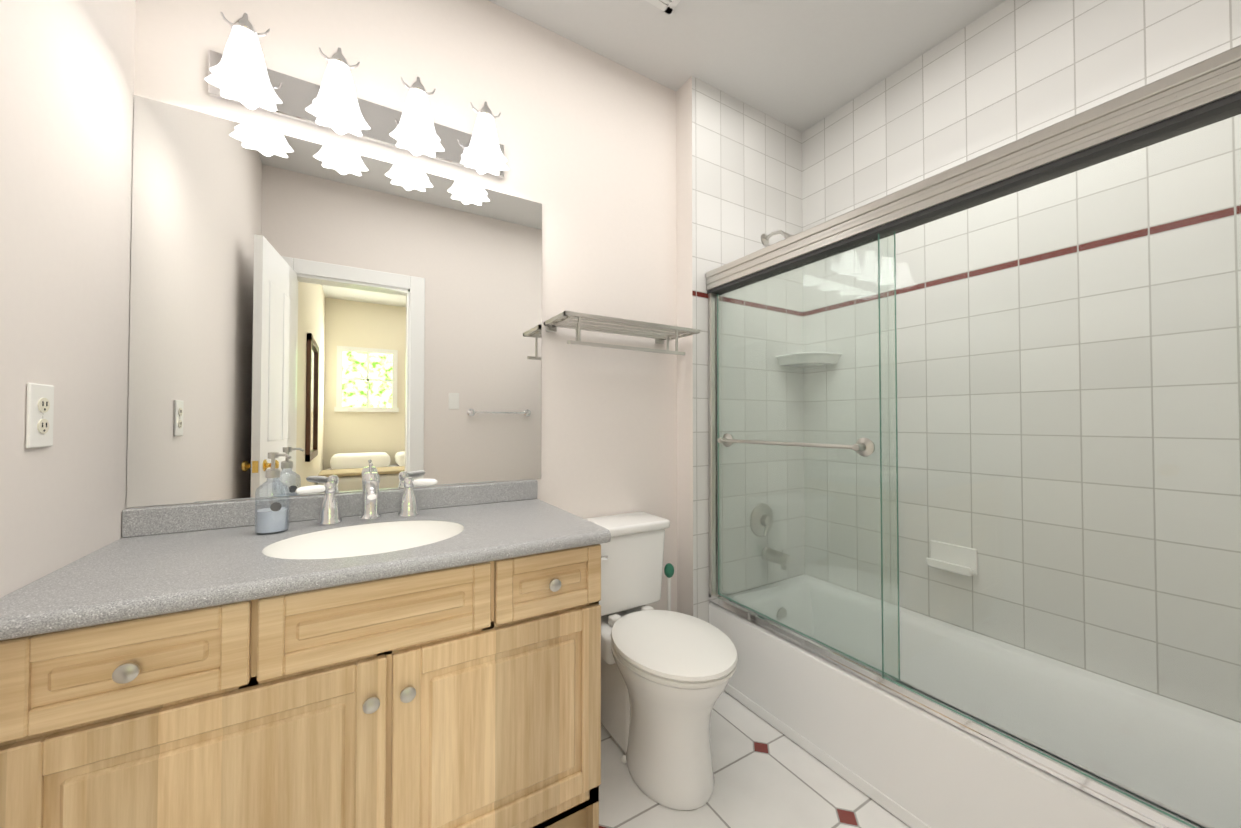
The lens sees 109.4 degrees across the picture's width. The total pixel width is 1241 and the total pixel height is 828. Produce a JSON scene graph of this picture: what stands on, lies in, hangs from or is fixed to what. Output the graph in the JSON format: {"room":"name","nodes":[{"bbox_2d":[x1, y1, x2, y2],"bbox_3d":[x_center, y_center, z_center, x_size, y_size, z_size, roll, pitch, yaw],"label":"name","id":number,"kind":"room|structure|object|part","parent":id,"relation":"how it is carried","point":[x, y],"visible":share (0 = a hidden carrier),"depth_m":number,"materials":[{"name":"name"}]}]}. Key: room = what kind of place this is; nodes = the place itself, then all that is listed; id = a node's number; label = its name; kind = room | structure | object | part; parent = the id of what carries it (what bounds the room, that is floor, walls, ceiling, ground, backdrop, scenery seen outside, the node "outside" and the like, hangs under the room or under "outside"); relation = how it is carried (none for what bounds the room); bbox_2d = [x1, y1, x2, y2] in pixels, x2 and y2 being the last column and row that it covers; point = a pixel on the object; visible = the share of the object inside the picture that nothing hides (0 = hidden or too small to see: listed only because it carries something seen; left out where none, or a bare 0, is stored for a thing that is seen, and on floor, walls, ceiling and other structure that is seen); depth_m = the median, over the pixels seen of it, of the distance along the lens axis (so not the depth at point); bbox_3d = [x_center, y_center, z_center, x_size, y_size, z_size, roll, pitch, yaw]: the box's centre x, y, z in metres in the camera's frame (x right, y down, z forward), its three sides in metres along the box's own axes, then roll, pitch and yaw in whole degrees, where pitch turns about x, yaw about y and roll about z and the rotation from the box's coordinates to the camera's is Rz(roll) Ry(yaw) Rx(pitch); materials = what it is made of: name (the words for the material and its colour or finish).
{"room":"bathroom","nodes":[
{"label":"bathroom","id":0,"kind":"room"},
{"bbox_2d":[0,0,135,597],"bbox_3d":[-0.854,-0.196,0.305,0.120,2.770,1.915,1,-1,-31],"label":"wall","id":1,"kind":"structure","parent":0,"point":[66,110],"depth_m":0.90,"materials":[{"name":"beige paint"}]},
{"bbox_2d":[26,383,53,447],"bbox_3d":[-1.095,0.003,0.831,0.009,0.120,0.074,1,-1,-31],"label":"electrical outlet plate","id":2,"kind":"object","parent":1,"relation":"attached to","point":[39,414],"visible":1,"depth_m":0.82,"materials":[{"name":"white plastic"}]},
{"bbox_2d":[126,0,676,611],"bbox_3d":[-0.595,-0.173,1.645,1.940,2.770,0.120,1,-1,-31],"label":"wall","id":3,"kind":"structure","parent":0,"point":[586,138],"depth_m":1.79,"materials":[{"name":"beige paint"}]},
{"bbox_2d":[126,95,541,507],"bbox_3d":[-0.802,-0.296,1.450,1.138,1.091,0.005,1,-1,-31],"label":"mirror","id":4,"kind":"object","parent":3,"relation":"attached to","point":[319,314],"visible":0.93,"depth_m":1.36,"materials":[{"name":"grey mirror"}]},
{"bbox_2d":[205,12,508,178],"bbox_3d":[-0.751,-0.970,1.369,0.835,0.211,0.216,1,-1,-31],"label":"sconce","id":5,"kind":"object","parent":3,"relation":"attached to","point":[239,72],"visible":1,"depth_m":1.34,"materials":[{"name":"white glass"}]},
{"bbox_2d":[544,311,699,354],"bbox_3d":[0.011,-0.309,1.803,0.620,0.128,0.236,1,-1,-31],"label":"shelf","id":6,"kind":"object","parent":3,"relation":"attached to","point":[562,320],"visible":0.98,"depth_m":1.75,"materials":[{"name":"silver metal"}]},
{"bbox_2d":[676,76,804,622],"bbox_3d":[0.602,-0.162,2.294,0.780,2.770,0.235,1,-1,-31],"label":"tiled wall","id":7,"kind":"structure","parent":0,"point":[738,178],"depth_m":2.13,"materials":[{"name":"tile"}]},
{"bbox_2d":[750,503,772,535],"bbox_3d":[0.724,0.531,2.184,0.164,0.164,0.058,1,-1,-31],"label":"shower valve","id":8,"kind":"object","parent":7,"relation":"attached to","point":[763,514],"depth_m":2.18,"materials":[{"name":"silver metal"}]},
{"bbox_2d":[761,230,792,244],"bbox_3d":[0.792,-0.857,2.162,0.084,0.135,0.206,1,-1,-31],"label":"shower head","id":9,"kind":"object","parent":7,"relation":"attached to","point":[765,239],"visible":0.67,"depth_m":2.22},
{"bbox_2d":[762,546,791,569],"bbox_3d":[0.774,0.706,2.166,0.072,0.090,0.136,1,-1,-31],"label":"tub spout","id":10,"kind":"object","parent":7,"relation":"attached to","point":[782,561],"depth_m":2.13,"materials":[{"name":"silver metal"}]},
{"bbox_2d":[776,352,841,367],"bbox_3d":[0.958,-0.278,2.243,0.221,0.050,0.221,1,-1,-31],"label":"corner shelf","id":11,"kind":"object","parent":7,"relation":"attached to","point":[807,361],"depth_m":2.20,"materials":[{"name":"white ceramic"}]},
{"bbox_2d":[488,0,1005,132],"bbox_3d":[0.258,-1.617,1.119,2.900,0.100,2.170,1,-1,-31],"label":"ceiling","id":12,"kind":"structure","parent":0,"point":[801,66],"depth_m":1.82,"materials":[{"name":"paint"}]},
{"bbox_2d":[646,0,679,14],"bbox_3d":[0.138,-1.554,1.495,0.300,0.012,0.300,1,-1,-31],"label":"ceiling vent","id":13,"kind":"object","parent":12,"relation":"in","point":[667,6],"visible":1,"depth_m":1.66,"materials":[{"name":"white"}]},
{"bbox_2d":[599,691,910,827],"bbox_3d":[0.258,1.252,1.071,2.900,0.100,2.170,1,-1,-31],"label":"floor","id":14,"kind":"structure","parent":0,"point":[767,775],"depth_m":1.41,"materials":[{"name":"tile"}]},
{"bbox_2d":[0,480,610,827],"bbox_3d":[-0.658,0.725,1.169,1.116,0.955,0.600,1,-1,-31],"label":"bathroom vanity","id":15,"kind":"object","parent":14,"relation":"on","point":[435,662],"visible":1,"depth_m":0.93,"materials":[{"name":"beige wood"}]},
{"bbox_2d":[255,452,290,534],"bbox_3d":[-0.940,0.210,1.193,0.080,0.216,0.076,1,-1,-31],"label":"soap dispenser","id":16,"kind":"object","parent":15,"relation":"on","point":[273,518],"visible":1,"depth_m":1.18,"materials":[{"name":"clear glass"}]},
{"bbox_2d":[295,463,437,524],"bbox_3d":[-0.745,0.236,1.314,0.365,0.169,0.146,1,-1,-31],"label":"faucet","id":17,"kind":"object","parent":15,"relation":"on","point":[329,512],"visible":1,"depth_m":1.32,"materials":[{"name":"silver metal"}]},
{"bbox_2d":[585,511,737,809],"bbox_3d":[0.088,0.819,1.557,0.453,0.785,0.688,1,-1,-31],"label":"toilet","id":18,"kind":"object","parent":14,"relation":"on","point":[665,676],"visible":0.94,"depth_m":1.42,"materials":[{"name":"white ceramic"}]},
{"bbox_2d":[664,563,673,610],"bbox_3d":[0.209,0.927,1.881,0.116,0.574,0.116,1,-1,-31],"label":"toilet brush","id":19,"kind":"object","parent":14,"relation":"on","point":[669,570],"visible":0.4,"depth_m":1.88,"materials":[{"name":"green plastic"}]},
{"bbox_2d":[709,574,1240,827],"bbox_3d":[1.129,1.028,1.474,0.691,0.358,1.674,1,-1,-31],"label":"bathtub","id":20,"kind":"object","parent":14,"relation":"on","point":[909,764],"visible":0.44,"depth_m":1.39,"materials":[{"name":"white ceramic"}]},
{"bbox_2d":[706,45,1240,827],"bbox_3d":[0.849,0.089,1.323,0.115,1.512,1.676,1,-1,-31],"label":"shower door","id":21,"kind":"structure","parent":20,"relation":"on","point":[1196,95],"depth_m":1.22,"materials":[{"name":"clear glass"}]},
{"bbox_3d":[0.652,0.117,1.693,0.009,1.408,0.784,1,-1,-31],"label":"glass","id":22,"kind":"part","parent":21,"relation":"part of","materials":[{"name":"green"}]},
{"bbox_3d":[1.038,0.105,1.006,0.009,1.408,0.865,1,-1,-31],"label":"glass","id":23,"kind":"part","parent":21,"relation":"part of","materials":[{"name":"green"}]},
{"bbox_2d":[802,0,1240,722],"bbox_3d":[1.446,-0.171,1.759,0.120,2.770,2.050,1,-1,-31],"label":"tiled wall","id":24,"kind":"structure","parent":0,"point":[1006,72],"depth_m":1.54,"materials":[{"name":"tile"}]},
{"bbox_2d":[926,540,976,575],"bbox_3d":[1.327,0.579,1.769,0.060,0.100,0.160,1,-1,-31],"label":"soap dish","id":25,"kind":"object","parent":24,"relation":"attached to","point":[943,549],"depth_m":1.76,"materials":[{"name":"white ceramic"}]}
]}

